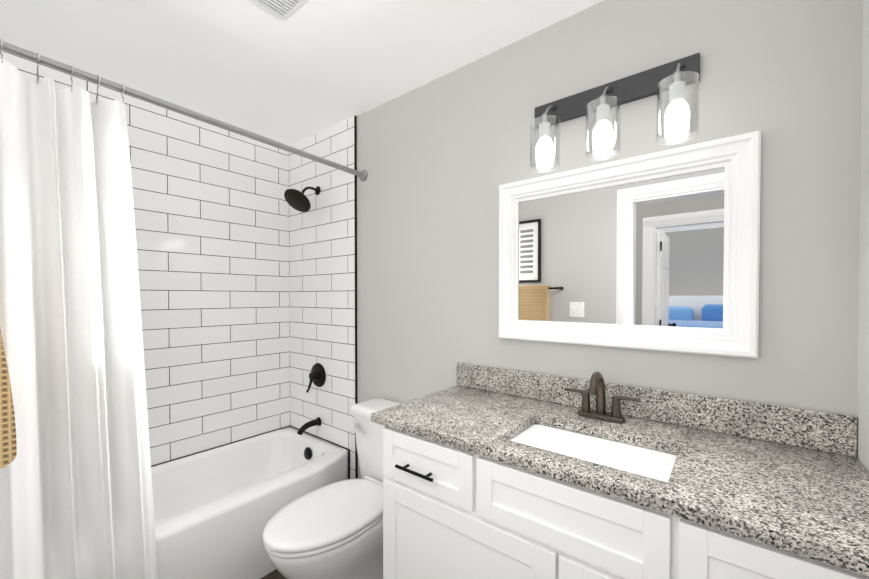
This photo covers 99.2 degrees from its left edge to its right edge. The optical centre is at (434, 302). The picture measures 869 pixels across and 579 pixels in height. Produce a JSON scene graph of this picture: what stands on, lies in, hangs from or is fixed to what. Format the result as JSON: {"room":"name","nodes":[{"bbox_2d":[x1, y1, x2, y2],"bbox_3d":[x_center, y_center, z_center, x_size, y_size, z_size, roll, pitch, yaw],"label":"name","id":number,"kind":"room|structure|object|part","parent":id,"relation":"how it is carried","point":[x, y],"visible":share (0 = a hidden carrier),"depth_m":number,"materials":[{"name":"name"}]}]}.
{"room":"bathroom","nodes":[
{"label":"bathroom","id":0,"kind":"room"},
{"bbox_2d":[260,569,285,578],"bbox_3d":[-1.349,1.430,-0.833,4.340,0.060,6.240,1,1,39],"label":"floor","id":1,"kind":"structure","parent":0,"point":[275,574],"depth_m":1.84,"materials":[{"name":"brown wood"}]},
{"bbox_2d":[151,427,347,578],"bbox_3d":[-1.271,1.149,1.907,0.774,0.425,1.584,1,1,39],"label":"bathtub","id":2,"kind":"object","parent":1,"relation":"on","point":[216,510],"visible":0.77,"depth_m":1.98,"materials":[{"name":"white ceramic"}]},
{"bbox_2d":[263,398,400,578],"bbox_3d":[-0.388,0.960,1.706,0.490,0.808,0.789,1,1,39],"label":"toilet","id":3,"kind":"object","parent":1,"relation":"on","point":[333,530],"visible":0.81,"depth_m":1.56,"materials":[{"name":"white ceramic"}]},
{"bbox_3d":[-0.448,0.927,1.631,0.392,0.060,0.596,1,1,39],"label":"seat","id":4,"kind":"part","parent":3,"relation":"part of","materials":[{"name":"white plastic"}]},
{"bbox_3d":[-0.391,0.659,1.932,0.094,0.037,0.030,1,1,39],"label":"handle","id":5,"kind":"part","parent":3,"relation":"part of","materials":[{"name":"silver metal"}]},
{"bbox_3d":[-0.209,0.753,1.928,0.490,0.399,0.216,1,1,39],"label":"tank","id":6,"kind":"part","parent":3,"relation":"part of","materials":[{"name":"white ceramic"}]},
{"bbox_2d":[371,419,868,578],"bbox_3d":[0.459,0.909,1.166,1.258,0.927,0.602,1,1,39],"label":"bathroom vanity","id":7,"kind":"object","parent":1,"relation":"on","point":[494,473],"depth_m":0.98,"materials":[{"name":"white painted wood"},{"name":"speckled granite"},{"name":"matte black metal"}]},
{"bbox_2d":[371,383,868,570],"bbox_3d":[0.451,0.428,1.183,1.301,0.032,0.574,1,1,39],"label":"countertop","id":8,"kind":"structure","parent":7,"relation":"on","point":[817,502],"depth_m":0.92,"materials":[{"name":"grey stone"}]},
{"bbox_2d":[507,419,674,478],"bbox_3d":[0.453,0.504,1.103,0.484,0.141,0.319,1,1,39],"label":"sink","id":9,"kind":"object","parent":8,"relation":"in","point":[629,454],"depth_m":1.13,"materials":[{"name":"white ceramic"}]},
{"bbox_2d":[563,372,642,426],"bbox_3d":[0.561,0.323,1.275,0.253,0.173,0.144,1,1,39],"label":"faucet","id":10,"kind":"object","parent":8,"relation":"on","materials":[{"name":"brown metal"}]},
{"bbox_2d":[0,0,603,145],"bbox_3d":[-1.349,-1.129,-0.869,4.340,0.060,6.240,1,1,39],"label":"ceiling","id":11,"kind":"structure","parent":0,"point":[309,68],"depth_m":1.64,"materials":[{"name":"white paint"}]},
{"bbox_2d":[248,0,308,20],"bbox_3d":[-0.590,-1.122,1.295,0.260,0.014,0.280,1,1,39],"label":"ceiling vent","id":12,"kind":"object","parent":11,"relation":"in","point":[283,10],"visible":1,"depth_m":1.40,"materials":[{"name":"white plastic"}]},
{"bbox_2d":[357,0,862,478],"bbox_3d":[0.068,0.111,1.933,3.085,2.500,0.120,1,1,39],"label":"wall","id":13,"kind":"structure","parent":0,"point":[441,159],"depth_m":1.34,"materials":[{"name":"grey paint"}]},
{"bbox_2d":[0,39,367,578],"bbox_3d":[-0.920,0.216,1.622,0.162,2.078,1.599,1,1,39],"label":"shower curtain","id":14,"kind":"object","parent":13,"relation":"attached to","point":[76,496],"visible":1,"depth_m":1.26,"materials":[{"name":"white fabric"}]},
{"bbox_3d":[-0.925,-0.772,1.612,0.068,0.100,1.599,1,1,39],"label":"rod","id":15,"kind":"part","parent":14,"relation":"part of","materials":[{"name":"silver metal"}]},
{"bbox_2d":[151,425,347,466],"bbox_3d":[-1.306,0.934,1.933,0.688,0.006,1.586,1,1,39],"label":"trim","id":16,"kind":"structure","parent":13,"relation":"attached to","point":[243,439],"depth_m":2.42,"materials":[{"name":"grey"}]},
{"bbox_2d":[289,116,354,478],"bbox_3d":[-0.782,0.103,2.526,0.754,2.500,0.012,1,1,39],"label":"wall tile","id":17,"kind":"structure","parent":13,"relation":"attached to","point":[322,279],"depth_m":2.47,"materials":[{"name":"white tile"}]},
{"bbox_2d":[284,186,319,211],"bbox_3d":[-0.852,-0.689,2.410,0.179,0.194,0.236,1,1,39],"label":"shower head","id":18,"kind":"object","parent":17,"relation":"attached to","point":[295,199],"visible":1,"depth_m":2.37},
{"bbox_2d":[297,417,321,434],"bbox_3d":[-0.843,0.831,2.471,0.060,0.085,0.164,1,1,39],"label":"tub spout","id":19,"kind":"object","parent":17,"relation":"attached to","point":[309,424],"visible":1,"depth_m":2.46,"materials":[{"name":"black metal"}]},
{"bbox_2d":[306,363,325,392],"bbox_3d":[-0.819,0.512,2.495,0.164,0.191,0.089,1,1,39],"label":"shower valve","id":20,"kind":"object","parent":17,"relation":"attached to","point":[317,376],"visible":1,"depth_m":2.49,"materials":[{"name":"black metal"}]},
{"bbox_2d":[348,449,349,478],"bbox_3d":[-0.538,1.141,2.336,0.014,0.429,0.004,1,1,39],"label":"trim","id":21,"kind":"structure","parent":13,"relation":"attached to","point":[348,463],"depth_m":2.33,"materials":[{"name":"black"}]},
{"bbox_2d":[354,115,357,478],"bbox_3d":[-0.485,0.106,2.288,0.006,2.500,0.014,1,1,39],"label":"trim","id":22,"kind":"structure","parent":13,"relation":"attached to","point":[355,209],"depth_m":2.28,"materials":[{"name":"black metal"}]},
{"bbox_2d":[530,53,699,172],"bbox_3d":[0.599,-0.659,1.317,0.566,0.294,0.163,1,1,39],"label":"sconce","id":23,"kind":"object","parent":13,"relation":"attached to","point":[672,79],"visible":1,"depth_m":1.27,"materials":[{"name":"grey metal"}]},
{"bbox_2d":[499,130,760,357],"bbox_3d":[0.633,-0.175,1.379,0.870,0.677,0.036,1,1,39],"label":"mirror","id":24,"kind":"object","parent":13,"relation":"attached to","point":[658,251],"visible":0.96,"depth_m":1.31,"materials":[{"name":"white mirror"}]},
{"bbox_3d":[0.641,-0.175,1.389,0.706,0.513,0.006,1,1,39],"label":"glass","id":25,"kind":"part","parent":24,"relation":"part of","materials":[{"name":"clear glass"}]},
{"bbox_2d":[456,363,856,458],"bbox_3d":[0.622,0.355,1.400,1.305,0.107,0.020,1,1,39],"label":"backsplash","id":26,"kind":"structure","parent":13,"relation":"attached to","point":[817,430],"depth_m":1.19,"materials":[{"name":"grey stone"}]},
{"bbox_2d":[856,0,868,472],"bbox_3d":[0.654,0.134,0.290,0.120,2.500,1.720,1,1,39],"label":"wall","id":27,"kind":"structure","parent":0,"point":[862,415],"depth_m":0.96,"materials":[{"name":"grey paint"}]},
{"bbox_3d":[-1.665,0.108,2.138,0.120,2.500,1.720,1,1,39],"label":"wall","id":28,"kind":"structure","parent":0,"visible":0},
{"bbox_2d":[0,52,289,466],"bbox_3d":[-1.576,0.108,2.143,0.012,2.500,1.600,1,1,39],"label":"wall tile","id":29,"kind":"structure","parent":28,"relation":"attached to","point":[211,210],"depth_m":2.31,"materials":[{"name":"white tile"}]},
{"bbox_3d":[-1.004,0.130,0.588,2.845,2.500,0.120,1,1,39],"label":"wall","id":30,"kind":"structure","parent":0,"visible":0},
{"bbox_2d":[0,327,16,468],"bbox_3d":[-1.081,0.117,0.832,0.564,0.461,0.164,1,1,39],"label":"towel","id":31,"kind":"object","parent":30,"relation":"attached to","point":[8,447],"visible":1,"depth_m":0.77,"materials":[{"name":"yellow fabric"}]}
]}

